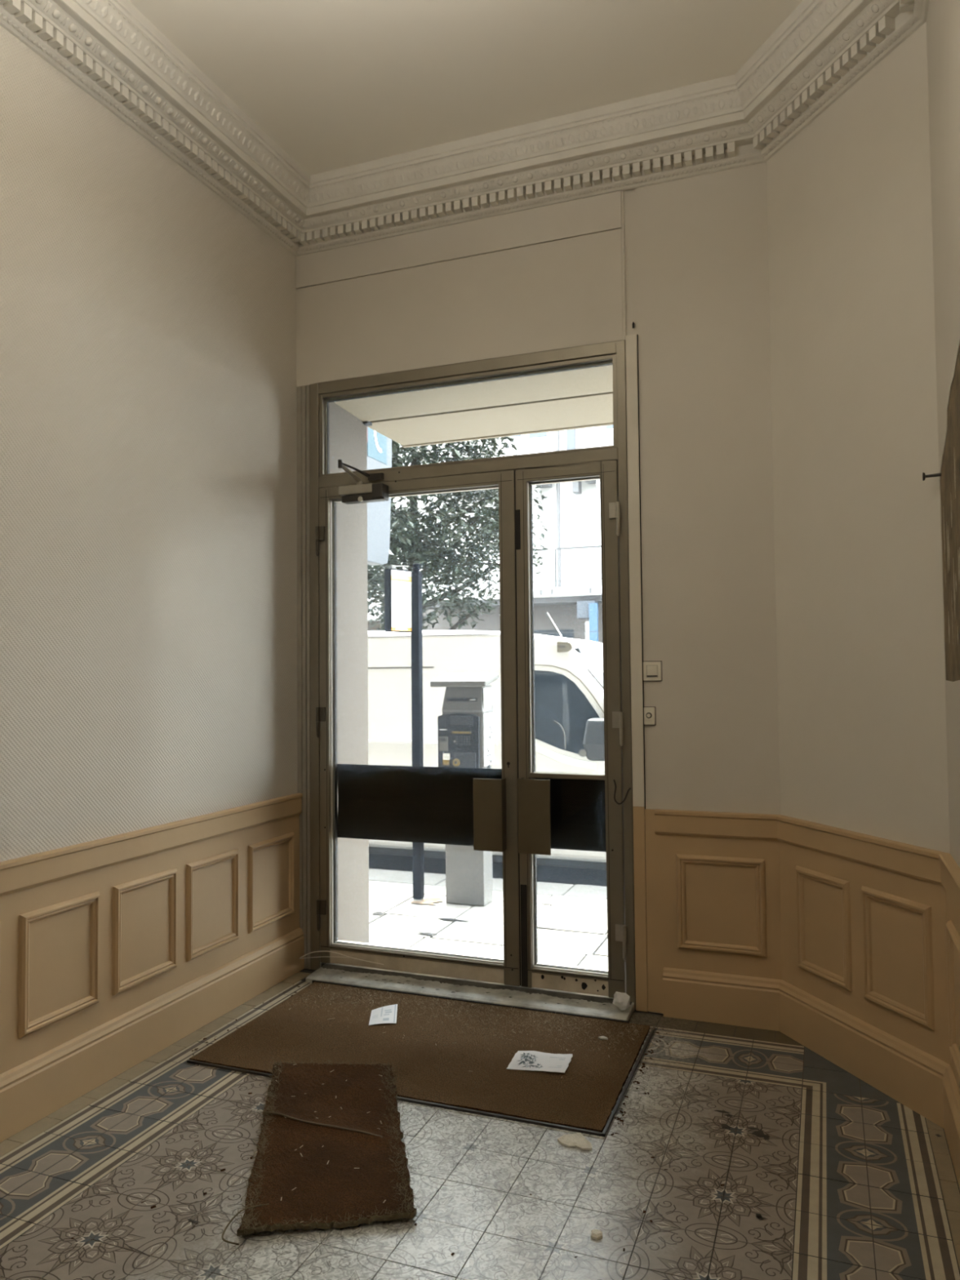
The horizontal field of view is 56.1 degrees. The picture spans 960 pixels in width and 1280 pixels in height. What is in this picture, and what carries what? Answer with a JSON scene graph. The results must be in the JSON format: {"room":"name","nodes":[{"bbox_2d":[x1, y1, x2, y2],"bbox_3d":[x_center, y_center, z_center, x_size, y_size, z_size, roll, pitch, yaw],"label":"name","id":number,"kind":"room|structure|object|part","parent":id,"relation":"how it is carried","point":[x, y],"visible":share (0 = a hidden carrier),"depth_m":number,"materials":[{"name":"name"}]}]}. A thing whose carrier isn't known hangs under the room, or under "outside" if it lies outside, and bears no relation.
{"room":"building entrance hall","nodes":[
{"label":"building entrance hall","id":0,"kind":"room"},
{"bbox_2d":[0,25,297,862],"bbox_3d":[-2.236,-0.442,1.779,0.160,4.260,6.600,-1,-2,21],"label":"wall","id":1,"kind":"structure","parent":0,"point":[148,388],"depth_m":3.68,"materials":[{"name":"paint"}]},
{"bbox_2d":[0,793,302,1074],"bbox_3d":[-2.131,1.165,1.681,0.036,0.912,6.594,-1,-2,21],"label":"wainscot","id":2,"kind":"structure","parent":1,"relation":"attached to","point":[93,932],"depth_m":3.61,"materials":[{"name":"paint"}]},
{"bbox_3d":[-1.675,1.153,2.857,0.017,0.422,0.363,-1,-2,21],"label":"panel moulding","id":3,"kind":"part","parent":2,"relation":"part of","materials":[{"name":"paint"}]},
{"bbox_3d":[-1.517,1.167,3.269,0.017,0.422,0.363,-1,-2,21],"label":"panel moulding","id":4,"kind":"part","parent":2,"relation":"part of","materials":[{"name":"paint"}]},
{"bbox_3d":[-1.360,1.181,3.679,0.017,0.422,0.365,-1,-2,21],"label":"panel moulding","id":5,"kind":"part","parent":2,"relation":"part of","materials":[{"name":"paint"}]},
{"bbox_3d":[-2.135,0.764,1.696,0.036,0.110,6.594,-1,-2,21],"label":"dado rail","id":6,"kind":"part","parent":2,"relation":"part of","materials":[{"name":"paint"}]},
{"bbox_3d":[-1.205,1.194,4.084,0.017,0.422,0.367,-1,-2,21],"label":"panel moulding","id":7,"kind":"part","parent":2,"relation":"part of","materials":[{"name":"paint"}]},
{"bbox_3d":[-1.039,1.209,4.516,0.017,0.422,0.392,-1,-2,21],"label":"panel moulding","id":8,"kind":"part","parent":2,"relation":"part of","materials":[{"name":"paint"}]},
{"bbox_2d":[0,927,304,1142],"bbox_3d":[-2.124,1.519,1.667,0.044,0.210,6.594,-1,-2,21],"label":"baseboard","id":9,"kind":"structure","parent":1,"relation":"attached to","point":[37,1087],"depth_m":3.58,"materials":[{"name":"paint"}]},
{"bbox_2d":[0,0,310,256],"bbox_3d":[-2.073,-2.333,1.780,0.228,0.285,6.600,-1,-2,21],"label":"crown molding","id":10,"kind":"structure","parent":1,"relation":"attached to","point":[108,49],"depth_m":3.74,"materials":[{"name":"paint"}]},
{"bbox_3d":[-1.315,-2.328,3.517,0.032,0.054,2.698,-1,-2,21],"label":"moulding","id":11,"kind":"part","parent":10,"relation":"part of","materials":[{"name":"paint"}]},
{"bbox_2d":[297,385,311,968],"bbox_3d":[-0.928,0.180,4.820,0.081,3.098,0.072,-1,-2,21],"label":"trim","id":12,"kind":"structure","parent":1,"relation":"attached to","point":[303,393],"depth_m":4.79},
{"bbox_2d":[128,0,803,175],"bbox_3d":[-0.689,-2.565,1.338,3.460,0.120,7.050,-1,-2,21],"label":"ceiling","id":13,"kind":"structure","parent":0,"point":[335,84],"depth_m":3.74,"materials":[{"name":"paint"}]},
{"bbox_2d":[333,364,613,421],"bbox_3d":[0.324,-1.366,4.725,2.440,0.042,0.552,-1,-2,21],"label":"soffit","id":14,"kind":"structure","parent":0,"point":[599,380],"depth_m":4.91,"materials":[{"name":"white paint"}]},
{"bbox_2d":[0,968,959,1279],"bbox_3d":[-0.691,1.619,1.128,3.300,0.062,6.620,-1,-2,21],"label":"floor","id":15,"kind":"structure","parent":0,"point":[824,1174],"depth_m":2.72,"materials":[{"name":"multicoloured tile"}]},
{"bbox_2d":[128,1245,150,1256],"bbox_3d":[-0.912,1.637,2.411,0.081,0.003,0.003,-2,-2,30],"label":"twig","id":16,"kind":"object","parent":15,"relation":"on","point":[129,1246],"visible":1,"depth_m":2.41,"materials":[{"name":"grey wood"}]},
{"bbox_2d":[222,1057,422,1244],"bbox_3d":[-0.486,1.631,2.998,0.555,0.053,1.107,0,-2,-6],"label":"doormat","id":17,"kind":"object","parent":15,"relation":"on","point":[336,1193],"visible":1,"depth_m":2.86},
{"bbox_3d":[-0.539,1.631,3.033,0.462,0.021,0.028,-1,-2,21],"label":"seam cord","id":18,"kind":"part","parent":17,"relation":"part of","materials":[{"name":"brown fabric"}]},
{"bbox_2d":[71,984,724,1257],"bbox_3d":[-0.213,1.655,3.080,2.341,0.005,2.213,-1,-2,21],"label":"dark grit","id":19,"kind":"object","parent":15,"relation":"on","point":[204,1038],"visible":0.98,"depth_m":3.15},
{"bbox_2d":[186,982,655,1137],"bbox_3d":[-0.206,1.671,3.739,1.696,0.023,0.964,-1,-2,21],"label":"doormat","id":20,"kind":"object","parent":15,"relation":"on","point":[471,1074],"visible":0.98,"depth_m":3.67,"materials":[{"name":"brown fabric"}]},
{"bbox_2d":[368,1004,397,1025],"bbox_3d":[-0.431,1.674,4.023,0.120,0.012,0.214,0,-2,-4],"label":"leaflet","id":21,"kind":"object","parent":20,"relation":"on","point":[387,1014],"visible":1,"depth_m":4.01,"materials":[{"name":"white paper"}]},
{"bbox_2d":[372,1004,395,1022],"bbox_3d":[-0.430,1.673,4.030,0.102,0.009,0.187,0,-2,-4],"label":"print","id":22,"kind":"object","parent":21,"relation":"on","point":[387,1013],"depth_m":4.02,"materials":[{"name":"grey paper"}]},
{"bbox_2d":[254,987,635,1222],"bbox_3d":[-0.335,1.641,3.355,1.553,0.030,1.738,-1,-2,21],"label":"litter","id":23,"kind":"object","parent":20,"relation":"on","point":[324,988],"visible":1,"depth_m":3.78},
{"bbox_2d":[506,1050,573,1072],"bbox_3d":[0.236,1.651,3.529,0.238,0.009,0.175,-1,-2,13],"label":"postcard","id":24,"kind":"object","parent":20,"relation":"on","point":[533,1060],"visible":1,"depth_m":3.53,"materials":[{"name":"white paper"}]},
{"bbox_2d":[517,1052,542,1068],"bbox_3d":[0.200,1.650,3.530,0.115,0.008,0.125,-1,-2,14],"label":"print","id":25,"kind":"object","parent":24,"relation":"on","point":[525,1060],"depth_m":3.54,"materials":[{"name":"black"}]},
{"bbox_2d":[516,1052,562,1068],"bbox_3d":[0.236,1.650,3.521,0.182,0.008,0.146,-1,-2,21],"label":"print","id":26,"kind":"object","parent":24,"relation":"on","point":[524,1060],"depth_m":3.54,"materials":[{"name":"grey paper"}]},
{"bbox_2d":[598,1035,608,1039],"bbox_3d":[0.515,1.660,3.756,0.042,0.007,0.026,-1,-2,21],"label":"chip","id":27,"kind":"object","parent":20,"relation":"on","point":[600,1037],"visible":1,"depth_m":3.75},
{"bbox_2d":[304,962,634,1022],"bbox_3d":[-0.114,1.716,4.378,1.853,0.100,0.305,-1,-2,21],"label":"threshold","id":28,"kind":"object","parent":15,"relation":"on","point":[557,1002],"visible":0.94,"depth_m":4.29,"materials":[{"name":"grey stone"}]},
{"bbox_2d":[612,991,630,1010],"bbox_3d":[0.628,1.609,4.014,0.063,0.085,0.069,1,-3,-37],"label":"crumpled paper","id":29,"kind":"object","parent":28,"relation":"on","point":[621,1000],"visible":1,"depth_m":4.00,"materials":[{"name":"white paper"}]},
{"bbox_2d":[557,1132,592,1150],"bbox_3d":[0.311,1.641,2.944,0.089,0.013,0.111,0,-2,-22],"label":"flake","id":30,"kind":"object","parent":15,"relation":"on","point":[578,1140],"visible":1,"depth_m":2.94,"materials":[{"name":"beige paint"}]},
{"bbox_2d":[591,1228,602,1239],"bbox_3d":[0.319,1.624,2.461,0.034,0.012,0.034,-1,-2,21],"label":"chip","id":31,"kind":"object","parent":15,"relation":"on","point":[597,1234],"visible":1,"depth_m":2.45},
{"bbox_2d":[298,162,780,1013],"bbox_3d":[0.282,-0.287,4.688,2.780,4.400,0.640,-1,-2,21],"label":"wall","id":32,"kind":"structure","parent":0,"point":[695,278],"depth_m":4.07,"materials":[{"name":"paint"}]},
{"bbox_2d":[297,402,368,942],"bbox_3d":[-0.866,0.261,5.150,0.282,3.360,0.597,-1,-2,21],"label":"wall","id":33,"kind":"structure","parent":32,"relation":"attached to","point":[347,433],"depth_m":5.17,"materials":[{"name":"white paint"}]},
{"bbox_2d":[295,191,622,288],"bbox_3d":[-0.166,-2.014,4.569,1.785,0.177,0.010,-1,-2,21],"label":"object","id":34,"kind":"structure","parent":32,"relation":"attached to","point":[602,212],"depth_m":4.53,"materials":[{"name":"paint"}]},
{"bbox_2d":[296,228,622,386],"bbox_3d":[-0.162,-1.656,4.559,1.783,0.534,0.004,-1,-2,21],"label":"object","id":35,"kind":"structure","parent":32,"relation":"attached to","point":[564,293],"depth_m":4.53,"materials":[{"name":"paint"}]},
{"bbox_2d":[309,339,635,1009],"bbox_3d":[-0.096,0.157,4.485,1.711,3.104,0.172,-1,-2,22],"label":"door","id":36,"kind":"structure","parent":32,"relation":"in","point":[517,811],"depth_m":4.37,"materials":[{"name":"brown metal"}]},
{"bbox_2d":[299,951,383,964],"bbox_3d":[-0.711,1.629,4.621,0.473,0.051,0.016,-1,-2,17],"label":"strand","id":37,"kind":"object","parent":36,"relation":"attached to","point":[315,951],"visible":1,"depth_m":4.63,"materials":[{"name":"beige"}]},
{"bbox_2d":[337,459,388,504],"bbox_3d":[-0.624,-0.806,4.587,0.262,0.193,0.204,-1,-2,21],"label":"door closer","id":38,"kind":"object","parent":36,"relation":"attached to","point":[359,493],"depth_m":4.62,"materials":[{"name":"grey metal"}]},
{"bbox_3d":[-0.661,-0.844,4.593,0.031,0.088,0.171,-2,-3,35],"label":"arm","id":39,"kind":"part","parent":38,"relation":"part of"},
{"bbox_3d":[-0.618,-0.865,4.606,0.254,0.074,0.078,1,-2,-31],"label":"arm","id":40,"kind":"part","parent":38,"relation":"part of","materials":[{"name":"grey metal"}]},
{"bbox_3d":[-0.592,-0.730,4.643,0.244,0.034,0.059,-1,-2,21],"label":"rail","id":41,"kind":"part","parent":38,"relation":"part of","materials":[{"name":"grey metal"}]},
{"bbox_3d":[-0.321,1.629,4.527,0.997,0.074,0.056,-1,-2,21],"label":"kick panel","id":42,"kind":"part","parent":36,"relation":"part of","materials":[{"name":"brown metal"}]},
{"bbox_3d":[0.048,0.840,4.346,0.148,0.345,0.062,-1,-2,21],"label":"pull handle","id":43,"kind":"part","parent":36,"relation":"part of","materials":[{"name":"brown metal"}]},
{"bbox_3d":[0.264,0.833,4.263,0.160,0.350,0.062,-1,-2,21],"label":"pull handle","id":44,"kind":"part","parent":36,"relation":"part of","materials":[{"name":"brown metal"}]},
{"bbox_3d":[0.429,1.611,4.240,0.410,0.074,0.056,-1,-2,21],"label":"kick panel","id":45,"kind":"part","parent":36,"relation":"part of","materials":[{"name":"brown metal"}]},
{"bbox_2d":[613,779,631,804],"bbox_3d":[0.653,0.700,4.141,0.082,0.113,0.026,-1,-2,21],"label":"cable","id":46,"kind":"object","parent":36,"relation":"attached to","point":[629,788],"visible":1,"depth_m":4.14,"materials":[{"name":"black plastic"}]},
{"bbox_2d":[363,391,613,448],"bbox_3d":[0.339,-1.466,5.351,2.065,0.315,0.645,-1,-2,21],"label":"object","id":47,"kind":"object","parent":32,"relation":"attached to","point":[596,410],"visible":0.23,"depth_m":5.43,"materials":[{"name":"beige"}]},
{"bbox_2d":[297,74,765,256],"bbox_3d":[0.099,-2.257,4.359,2.439,0.285,0.228,-1,-2,21],"label":"crown molding","id":48,"kind":"structure","parent":32,"relation":"attached to","point":[700,128],"depth_m":4.26,"materials":[{"name":"paint"}]},
{"bbox_3d":[0.076,-2.313,4.277,2.323,0.054,0.030,-1,-2,21],"label":"moulding","id":49,"kind":"part","parent":48,"relation":"part of","materials":[{"name":"paint"}]},
{"bbox_2d":[625,321,648,1012],"bbox_3d":[0.726,0.098,4.159,0.056,3.182,0.028,-1,-2,21],"label":"trim","id":50,"kind":"structure","parent":32,"relation":"attached to","point":[631,340],"depth_m":4.15,"materials":[{"name":"paint"}]},
{"bbox_2d":[643,661,662,680],"bbox_3d":[0.790,0.143,4.126,0.086,0.092,0.017,-1,-2,21],"label":"light switch","id":51,"kind":"object","parent":32,"relation":"attached to","point":[652,670],"visible":1,"depth_m":4.12,"materials":[{"name":"beige plastic"}]},
{"bbox_2d":[644,808,782,1013],"bbox_3d":[1.030,1.221,3.988,0.587,0.912,0.036,-1,-2,21],"label":"wainscot","id":52,"kind":"structure","parent":32,"relation":"attached to","point":[713,877],"depth_m":3.99,"materials":[{"name":"paint"}]},
{"bbox_3d":[1.048,0.820,3.995,0.541,0.110,0.036,-1,-2,21],"label":"dado rail","id":53,"kind":"part","parent":52,"relation":"part of","materials":[{"name":"paint"}]},
{"bbox_3d":[1.061,1.169,3.971,0.382,0.422,0.017,-1,-2,21],"label":"panel moulding","id":54,"kind":"part","parent":52,"relation":"part of","materials":[{"name":"paint"}]},
{"bbox_2d":[662,967,781,1031],"bbox_3d":[1.067,1.574,3.958,0.513,0.210,0.044,-1,-2,21],"label":"baseboard","id":55,"kind":"structure","parent":32,"relation":"attached to","point":[744,1001],"depth_m":3.94,"materials":[{"name":"paint"}]},
{"bbox_2d":[644,706,655,724],"bbox_3d":[0.777,0.348,4.123,0.053,0.084,0.020,-1,-2,21],"label":"light switch","id":56,"kind":"object","parent":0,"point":[649,712],"depth_m":4.12,"materials":[{"name":"beige plastic"}]},
{"bbox_2d":[765,21,950,853],"bbox_3d":[1.602,-0.409,3.627,0.811,4.260,1.004,-1,-2,21],"label":"wall","id":57,"kind":"structure","parent":0,"point":[860,647],"depth_m":3.45,"materials":[{"name":"paint"}]},
{"bbox_2d":[735,0,925,161],"bbox_3d":[1.316,-2.298,3.557,0.228,0.285,0.923,0,-2,-18],"label":"crown molding","id":58,"kind":"structure","parent":57,"relation":"attached to","point":[823,48],"depth_m":3.53,"materials":[{"name":"paint"}]},
{"bbox_3d":[1.237,-2.352,3.519,0.029,0.054,0.898,0,-2,-18],"label":"moulding","id":59,"kind":"part","parent":58,"relation":"part of","materials":[{"name":"paint"}]},
{"bbox_2d":[775,814,951,1064],"bbox_3d":[1.438,1.197,3.462,0.036,0.912,0.911,0,-2,-18],"label":"wainscot","id":60,"kind":"structure","parent":57,"relation":"attached to","point":[864,917],"depth_m":3.38,"materials":[{"name":"paint"}]},
{"bbox_3d":[1.377,1.153,3.626,0.017,0.422,0.315,0,-2,-18],"label":"panel moulding","id":61,"kind":"part","parent":60,"relation":"part of","materials":[{"name":"paint"}]},
{"bbox_3d":[1.434,0.797,3.478,0.036,0.110,0.911,0,-2,-18],"label":"dado rail","id":62,"kind":"part","parent":60,"relation":"part of","materials":[{"name":"paint"}]},
{"bbox_3d":[1.501,1.138,3.254,0.017,0.422,0.330,0,-2,-18],"label":"panel moulding","id":63,"kind":"part","parent":60,"relation":"part of","materials":[{"name":"paint"}]},
{"bbox_2d":[778,979,951,1128],"bbox_3d":[1.438,1.552,3.448,0.044,0.210,0.911,0,-2,-18],"label":"baseboard","id":64,"kind":"structure","parent":57,"relation":"attached to","point":[908,1074],"depth_m":3.37,"materials":[{"name":"paint"}]},
{"bbox_2d":[926,0,959,867],"bbox_3d":[0.578,-0.523,0.327,0.103,4.260,5.896,-1,-2,21],"label":"wall","id":65,"kind":"structure","parent":0,"point":[943,19],"depth_m":2.85,"materials":[{"name":"paint"}]},
{"bbox_2d":[897,0,929,21],"bbox_3d":[0.406,-2.405,0.456,0.228,0.285,5.896,-1,-2,21],"label":"crown molding","id":66,"kind":"structure","parent":65,"relation":"attached to","point":[920,7],"depth_m":3.13,"materials":[{"name":"paint"}]},
{"bbox_2d":[922,472,941,480],"bbox_3d":[1.552,-0.563,3.089,0.060,0.030,0.030,-1,-2,21],"label":"nail","id":67,"kind":"object","parent":65,"relation":"attached to","point":[924,476],"visible":0.98,"depth_m":3.08,"materials":[{"name":"grey metal"}]},
{"bbox_2d":[938,853,959,1092],"bbox_3d":[0.528,1.088,0.291,0.036,0.912,5.896,-1,-2,21],"label":"wainscot","id":68,"kind":"structure","parent":65,"relation":"attached to","point":[950,870],"depth_m":2.88,"materials":[{"name":"paint"}]},
{"bbox_3d":[0.524,0.687,0.306,0.036,0.110,5.896,-1,-2,21],"label":"dado rail","id":69,"kind":"part","parent":68,"relation":"part of","materials":[{"name":"paint"}]},
{"bbox_3d":[1.456,1.119,2.735,0.017,0.422,0.430,-1,-2,21],"label":"panel moulding","id":70,"kind":"part","parent":68,"relation":"part of","materials":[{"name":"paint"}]},
{"bbox_2d":[942,1065,959,1189],"bbox_3d":[0.528,1.442,0.280,0.044,0.210,5.896,-1,-2,21],"label":"baseboard","id":71,"kind":"structure","parent":65,"relation":"attached to","point":[951,1094],"depth_m":2.84,"materials":[{"name":"paint"}]},
{"bbox_3d":[-0.597,-2.659,5.280,18.500,9.200,0.347,-1,-2,21],"label":"wall","id":72,"kind":"structure","parent":0,"visible":0},
{"bbox_2d":[366,426,391,565],"bbox_3d":[-0.883,-1.336,6.129,0.102,1.575,1.118,-1,-2,21],"label":"sign","id":73,"kind":"object","parent":72,"relation":"attached to","point":[379,446],"visible":0.3,"depth_m":6.40,"materials":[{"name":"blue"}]},
{"label":"outside","id":74,"kind":"structure","parent":0,"visible":0},
{"bbox_3d":[2.436,2.202,13.614,28.000,0.250,5.000,-1,-2,21],"label":"pavement","id":75,"kind":"object","parent":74,"visible":0},
{"bbox_2d":[367,435,554,631],"bbox_3d":[-0.892,-1.010,13.096,3.691,6.198,3.842,0,-2,-25],"label":"tree","id":76,"kind":"object","parent":75,"relation":"on","point":[415,550],"visible":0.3,"depth_m":12.29,"materials":[{"name":"green plant"}]},
{"bbox_2d":[367,425,613,643],"bbox_3d":[1.340,-3.077,16.676,24.000,10.550,1.200,-1,-2,21],"label":"building","id":77,"kind":"structure","parent":75,"relation":"on","point":[568,588],"depth_m":16.72,"materials":[{"name":"white concrete"}]},
{"bbox_3d":[0.227,-2.906,17.086,2.260,0.120,0.420,-1,-2,21],"label":"moulding","id":78,"kind":"part","parent":77,"relation":"part of","materials":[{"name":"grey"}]},
{"bbox_3d":[4.675,-1.131,14.773,12.500,0.015,0.015,-1,-2,21],"label":"rail","id":79,"kind":"part","parent":77,"relation":"part of","materials":[{"name":"grey"}]},
{"bbox_3d":[4.829,-0.790,15.155,12.500,0.100,0.600,-1,-2,21],"label":"moulding","id":80,"kind":"part","parent":77,"relation":"part of","materials":[{"name":"grey"}]},
{"bbox_3d":[4.669,-1.703,14.794,12.500,0.030,0.025,-1,-2,21],"label":"handrail","id":81,"kind":"part","parent":77,"relation":"part of","materials":[{"name":"grey"}]},
{"bbox_3d":[1.351,-1.269,16.051,0.025,0.690,0.025,-1,-2,21],"label":"rail post","id":82,"kind":"part","parent":77,"relation":"part of","materials":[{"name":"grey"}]},
{"bbox_3d":[3.089,-2.974,15.992,2.490,0.120,0.420,-1,-2,21],"label":"moulding","id":83,"kind":"part","parent":77,"relation":"part of","materials":[{"name":"grey"}]},
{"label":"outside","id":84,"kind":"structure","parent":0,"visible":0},
{"bbox_2d":[368,868,608,969],"bbox_3d":[-0.263,1.911,5.872,18.500,0.204,2.440,-1,-2,21],"label":"pavement","id":85,"kind":"structure","parent":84,"point":[572,919],"depth_m":5.82,"materials":[{"name":"concrete"}]},
{"bbox_2d":[384,563,424,899],"bbox_3d":[-0.541,0.641,6.386,0.296,2.386,0.109,1,-3,-36],"label":"post","id":86,"kind":"object","parent":85,"relation":"on","point":[402,588],"visible":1,"depth_m":6.41,"materials":[{"name":"metal"}]},
{"bbox_3d":[-0.448,0.673,6.437,0.064,2.325,0.064,-1,-2,21],"label":"post","id":87,"kind":"part","parent":86,"relation":"part of","materials":[{"name":"grey metal"}]},
{"bbox_2d":[430,672,498,906],"bbox_3d":[-0.103,1.029,6.317,0.420,1.598,0.290,-1,-2,21],"label":"ticket machine","id":88,"kind":"object","parent":85,"relation":"on","point":[465,726],"visible":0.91,"depth_m":6.22,"materials":[{"name":"black metal"}]},
{"bbox_3d":[-0.164,0.844,6.204,0.052,0.051,0.012,-1,-2,21],"label":"coin dish","id":89,"kind":"part","parent":88,"relation":"part of","materials":[{"name":"brown metal"}]},
{"bbox_3d":[-0.147,0.710,6.226,0.308,0.410,0.023,-1,-2,21],"label":"panel","id":90,"kind":"part","parent":88,"relation":"part of","materials":[{"name":"black metal"}]},
{"bbox_2d":[430,672,498,687],"bbox_3d":[-0.108,0.281,6.350,0.420,0.095,0.280,-1,-2,21],"label":"cap","id":91,"kind":"object","parent":88,"relation":"on","point":[448,679],"depth_m":6.27,"materials":[{"name":"grey metal"}]},
{"bbox_3d":[-0.103,0.843,6.193,0.165,0.140,0.012,-1,-2,21],"label":"grey plate","id":92,"kind":"part","parent":88,"relation":"part of","materials":[{"name":"grey metal"}]},
{"bbox_3d":[0.064,0.689,6.265,0.002,0.360,0.190,-1,-2,21],"label":"panel","id":93,"kind":"part","parent":88,"relation":"part of","materials":[{"name":"white metal"}]},
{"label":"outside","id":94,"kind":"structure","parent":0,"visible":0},
{"bbox_2d":[368,853,606,886],"bbox_3d":[0.738,2.113,9.178,28.000,0.130,4.500,-1,-2,21],"label":"road","id":95,"kind":"structure","parent":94,"point":[574,876],"depth_m":7.83,"materials":[{"name":"grey asphalt"}]},
{"bbox_2d":[368,612,606,870],"bbox_3d":[-0.397,0.922,8.386,5.498,2.212,2.086,-1,-2,21],"label":"van","id":96,"kind":"object","parent":95,"relation":"on","point":[569,708],"visible":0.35,"depth_m":7.38,"materials":[{"name":"paint"}]},
{"bbox_3d":[-1.466,0.880,7.913,3.440,0.030,0.021,-1,-2,21],"label":"moulding","id":97,"kind":"part","parent":96,"relation":"part of","materials":[{"name":"paint"}]},
{"bbox_2d":[578,749,586,757],"bbox_3d":[0.778,0.859,6.825,0.060,0.060,0.008,-1,-2,21],"label":"lamp","id":98,"kind":"object","parent":96,"relation":"attached to","point":[582,753],"depth_m":6.82,"materials":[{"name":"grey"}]},
{"bbox_2d":[582,718,604,760],"bbox_3d":[0.917,0.759,6.873,0.240,0.320,0.180,-1,-2,21],"label":"mirror","id":99,"kind":"object","parent":96,"relation":"attached to","point":[593,738],"depth_m":6.81,"materials":[{"name":"grey plastic"}]}
]}

